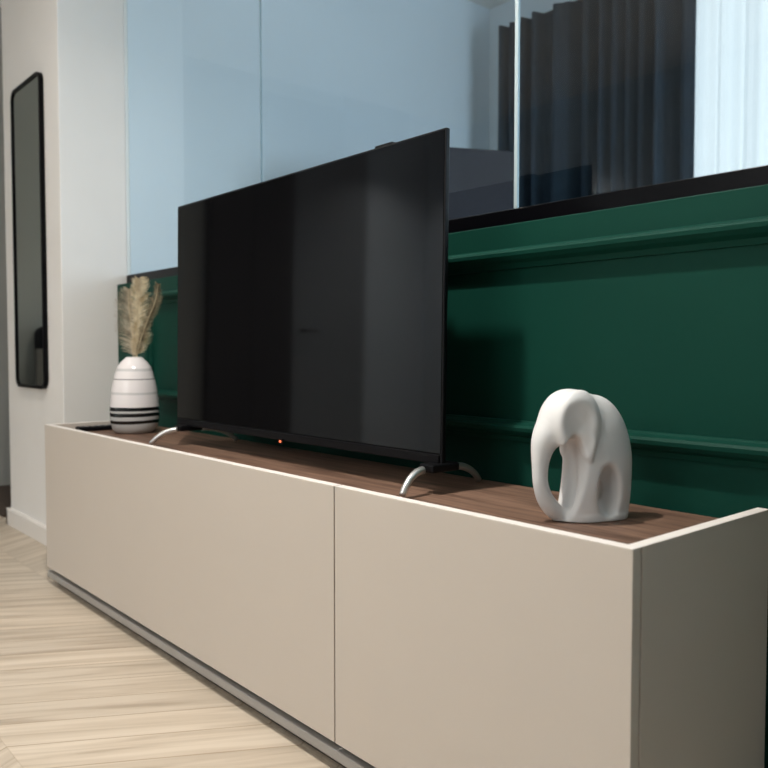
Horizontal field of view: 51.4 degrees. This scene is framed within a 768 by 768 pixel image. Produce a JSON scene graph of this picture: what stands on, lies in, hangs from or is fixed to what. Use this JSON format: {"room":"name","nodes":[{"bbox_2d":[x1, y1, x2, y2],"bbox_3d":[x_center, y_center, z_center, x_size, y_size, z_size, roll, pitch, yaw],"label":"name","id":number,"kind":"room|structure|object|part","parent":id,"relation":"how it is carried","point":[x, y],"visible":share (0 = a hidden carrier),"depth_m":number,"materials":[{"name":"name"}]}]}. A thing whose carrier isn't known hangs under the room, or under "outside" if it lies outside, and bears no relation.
{"room":"living room","nodes":[
{"label":"living room","id":0,"kind":"room"},
{"bbox_2d":[0,7,10,485],"bbox_3d":[-2.717,-0.757,4.205,6.620,2.740,0.100,-2,3,-41],"label":"wall","id":1,"kind":"structure","parent":0,"point":[5,474],"depth_m":4.61,"materials":[{"name":"grey paint"}]},
{"bbox_2d":[1,0,129,524],"bbox_3d":[-0.504,-0.755,4.146,2.548,2.740,0.711,-2,3,-41],"label":"wall pillar","id":2,"kind":"structure","parent":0,"point":[78,47],"depth_m":3.15,"materials":[{"name":"white paint"}]},
{"bbox_2d":[6,507,46,545],"bbox_3d":[-0.515,0.577,4.204,2.564,0.074,0.727,-2,3,-41],"label":"baseboard","id":3,"kind":"structure","parent":2,"relation":"attached to","point":[25,524],"depth_m":3.42,"materials":[{"name":"white paint"}]},
{"bbox_2d":[10,72,48,388],"bbox_3d":[-1.474,-0.614,3.311,0.018,1.261,0.377,-2,3,-41],"label":"wall mirror","id":4,"kind":"object","parent":2,"relation":"attached to","point":[27,99],"visible":1,"depth_m":3.29,"materials":[{"name":"grey mirror"}]},
{"bbox_2d":[0,515,343,767],"bbox_3d":[-0.420,0.775,1.607,6.620,0.100,7.130,-2,3,-41],"label":"floor","id":5,"kind":"structure","parent":0,"point":[79,688],"depth_m":1.81,"materials":[{"name":"brown wood"}]},
{"bbox_2d":[0,485,10,516],"bbox_3d":[-1.766,0.600,4.397,0.865,0.012,0.880,-2,3,-41],"label":"door mat","id":6,"kind":"object","parent":5,"relation":"on","point":[5,490],"visible":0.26,"depth_m":4.20,"materials":[{"name":"brown fabric"}]},
{"bbox_2d":[45,421,767,767],"bbox_3d":[-0.269,0.437,1.982,0.388,0.542,2.230,-2,3,-41],"label":"media console","id":7,"kind":"object","parent":5,"relation":"on","point":[452,622],"visible":0.95,"depth_m":1.34,"materials":[{"name":"beige paint"}]},
{"bbox_3d":[-0.981,0.379,2.822,0.366,0.497,0.019,-2,3,-41],"label":"panel","id":8,"kind":"part","parent":7,"relation":"part of","materials":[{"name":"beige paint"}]},
{"bbox_2d":[75,424,112,430],"bbox_3d":[-0.978,0.150,2.767,0.170,0.017,0.042,-2,3,-41],"label":"remote control","id":9,"kind":"object","parent":7,"relation":"on","point":[91,427],"visible":0.82,"depth_m":2.73,"materials":[{"name":"black plastic"}]},
{"bbox_2d":[110,357,159,433],"bbox_3d":[-0.839,0.036,2.682,0.160,0.253,0.160,-2,3,-41],"label":"vase","id":10,"kind":"object","parent":7,"relation":"on","point":[134,402],"visible":1,"depth_m":2.62,"materials":[{"name":"ceramic"}]},
{"bbox_2d":[114,286,136,356],"bbox_3d":[-0.866,-0.137,2.694,0.094,0.385,0.026,0,2,7],"label":"feather","id":11,"kind":"object","parent":10,"relation":"in","point":[127,297],"visible":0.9,"depth_m":2.69,"materials":[{"name":"beige plant"}]},
{"bbox_2d":[129,276,151,356],"bbox_3d":[-0.814,-0.153,2.673,0.080,0.418,0.027,0,2,-1],"label":"feather","id":12,"kind":"object","parent":10,"relation":"in","point":[138,286],"visible":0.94,"depth_m":2.67,"materials":[{"name":"beige plant"}]},
{"bbox_2d":[135,283,162,356],"bbox_3d":[-0.784,-0.143,2.655,0.100,0.399,0.026,0,2,9],"label":"feather","id":13,"kind":"object","parent":10,"relation":"in","point":[153,308],"visible":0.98,"depth_m":2.65,"materials":[{"name":"beige plant"}]},
{"bbox_3d":[-0.610,0.403,2.094,0.019,0.482,1.605,-2,3,-41],"label":"door","id":14,"kind":"part","parent":7,"relation":"part of","materials":[{"name":"beige paint"}]},
{"bbox_3d":[-0.269,0.674,1.994,0.385,0.020,2.228,-2,3,-41],"label":"board","id":15,"kind":"part","parent":7,"relation":"part of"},
{"bbox_2d":[149,127,480,496],"bbox_3d":[-0.232,-0.160,1.963,0.258,0.704,1.123,-2,3,-41],"label":"television","id":16,"kind":"object","parent":7,"relation":"on","point":[313,301],"visible":1,"depth_m":1.81,"materials":[{"name":"black plastic"}]},
{"bbox_3d":[-0.261,0.202,1.977,0.368,0.018,2.187,-2,3,-41],"label":"panel","id":17,"kind":"part","parent":7,"relation":"part of","materials":[{"name":"brown wood"}]},
{"bbox_3d":[0.118,0.439,1.251,0.019,0.482,0.617,-2,3,-41],"label":"door","id":18,"kind":"part","parent":7,"relation":"part of","materials":[{"name":"beige paint"}]},
{"bbox_2d":[531,389,631,522],"bbox_3d":[0.324,0.114,1.308,0.184,0.213,0.093,-1,3,-20],"label":"elephant figurine","id":19,"kind":"object","parent":7,"relation":"on","point":[592,437],"visible":1,"depth_m":1.28,"materials":[{"name":"white ceramic"}]},
{"bbox_3d":[0.462,0.450,1.153,0.366,0.497,0.019,-2,3,-41],"label":"panel","id":20,"kind":"part","parent":7,"relation":"part of","materials":[{"name":"beige paint"}]},
{"bbox_2d":[449,147,513,219],"bbox_3d":[0.167,-0.165,3.425,0.634,1.562,0.531,-1,3,-14],"label":"headboard","id":21,"kind":"object","parent":5,"relation":"on","point":[481,181],"visible":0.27,"depth_m":3.18,"materials":[{"name":"grey fabric"}]},
{"bbox_3d":[0.451,-0.168,3.503,0.034,1.562,0.498,-1,3,-15],"label":"panel","id":22,"kind":"part","parent":21,"relation":"part of","materials":[{"name":"grey fabric"}]},
{"bbox_2d":[0,0,510,8],"bbox_3d":[-0.420,-2.063,1.486,6.620,0.100,7.130,-2,3,-41],"label":"ceiling","id":23,"kind":"structure","parent":0,"point":[489,4],"depth_m":4.48,"materials":[{"name":"white paint"}]},
{"bbox_2d":[127,0,489,274],"bbox_3d":[-0.212,-0.745,3.925,2.154,2.740,0.006,-2,3,-41],"label":"wall","id":24,"kind":"structure","parent":0,"point":[341,78],"depth_m":3.65,"materials":[{"name":"paint"}]},
{"bbox_2d":[117,184,767,767],"bbox_3d":[0.646,0.209,1.316,0.104,1.054,5.133,-2,3,-41],"label":"panelling","id":25,"kind":"object","parent":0,"point":[677,343],"visible":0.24,"depth_m":1.46,"materials":[{"name":"green paint"}]},
{"bbox_2d":[143,293,153,373],"bbox_3d":[-0.879,-0.138,2.969,0.028,0.397,0.041,-2,3,-41],"label":"trim","id":26,"kind":"structure","parent":25,"relation":"attached to","point":[149,353],"depth_m":2.96,"materials":[{"name":"green paint"}]},
{"bbox_2d":[127,0,767,282],"bbox_3d":[0.651,-1.159,1.262,0.038,1.684,5.133,-2,3,-41],"label":"window","id":27,"kind":"structure","parent":25,"relation":"attached to","point":[755,176],"depth_m":1.60,"materials":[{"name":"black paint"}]},
{"bbox_2d":[140,216,767,304],"bbox_3d":[0.689,-0.239,1.144,0.032,0.044,4.845,-2,3,-41],"label":"trim","id":28,"kind":"structure","parent":25,"relation":"attached to","point":[748,231],"depth_m":1.45,"materials":[{"name":"green paint"}]},
{"bbox_2d":[157,389,767,468],"bbox_3d":[0.689,0.118,1.159,0.032,0.044,4.845,-2,3,-41],"label":"trim","id":29,"kind":"structure","parent":25,"relation":"attached to","point":[718,450],"depth_m":1.39,"materials":[{"name":"green paint"}]},
{"bbox_2d":[489,0,575,149],"bbox_3d":[2.096,-0.706,2.993,0.120,2.740,5.834,-2,3,-41],"label":"wall","id":30,"kind":"structure","parent":0,"point":[502,14],"depth_m":4.54,"materials":[{"name":"paint"}]},
{"bbox_2d":[530,0,582,18],"bbox_3d":[1.817,-1.878,3.037,0.022,0.022,3.540,-2,3,-41],"label":"rail","id":31,"kind":"object","parent":30,"relation":"attached to","point":[551,11],"visible":0.02,"depth_m":4.12,"materials":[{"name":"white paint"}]},
{"bbox_2d":[498,0,695,208],"bbox_3d":[1.002,-0.650,3.956,0.136,2.508,1.145,-2,3,-41],"label":"curtain","id":32,"kind":"object","parent":31,"relation":"hanging from","point":[607,87],"visible":0.29,"depth_m":3.84,"materials":[{"name":"fabric"}]},
{"bbox_2d":[694,0,767,177],"bbox_3d":[2.174,-0.599,2.763,0.078,2.508,2.464,-2,3,-41],"label":"sheer curtain","id":33,"kind":"object","parent":31,"relation":"hanging from","point":[731,131],"visible":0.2,"depth_m":3.49,"materials":[{"name":"white fabric"}]}
]}

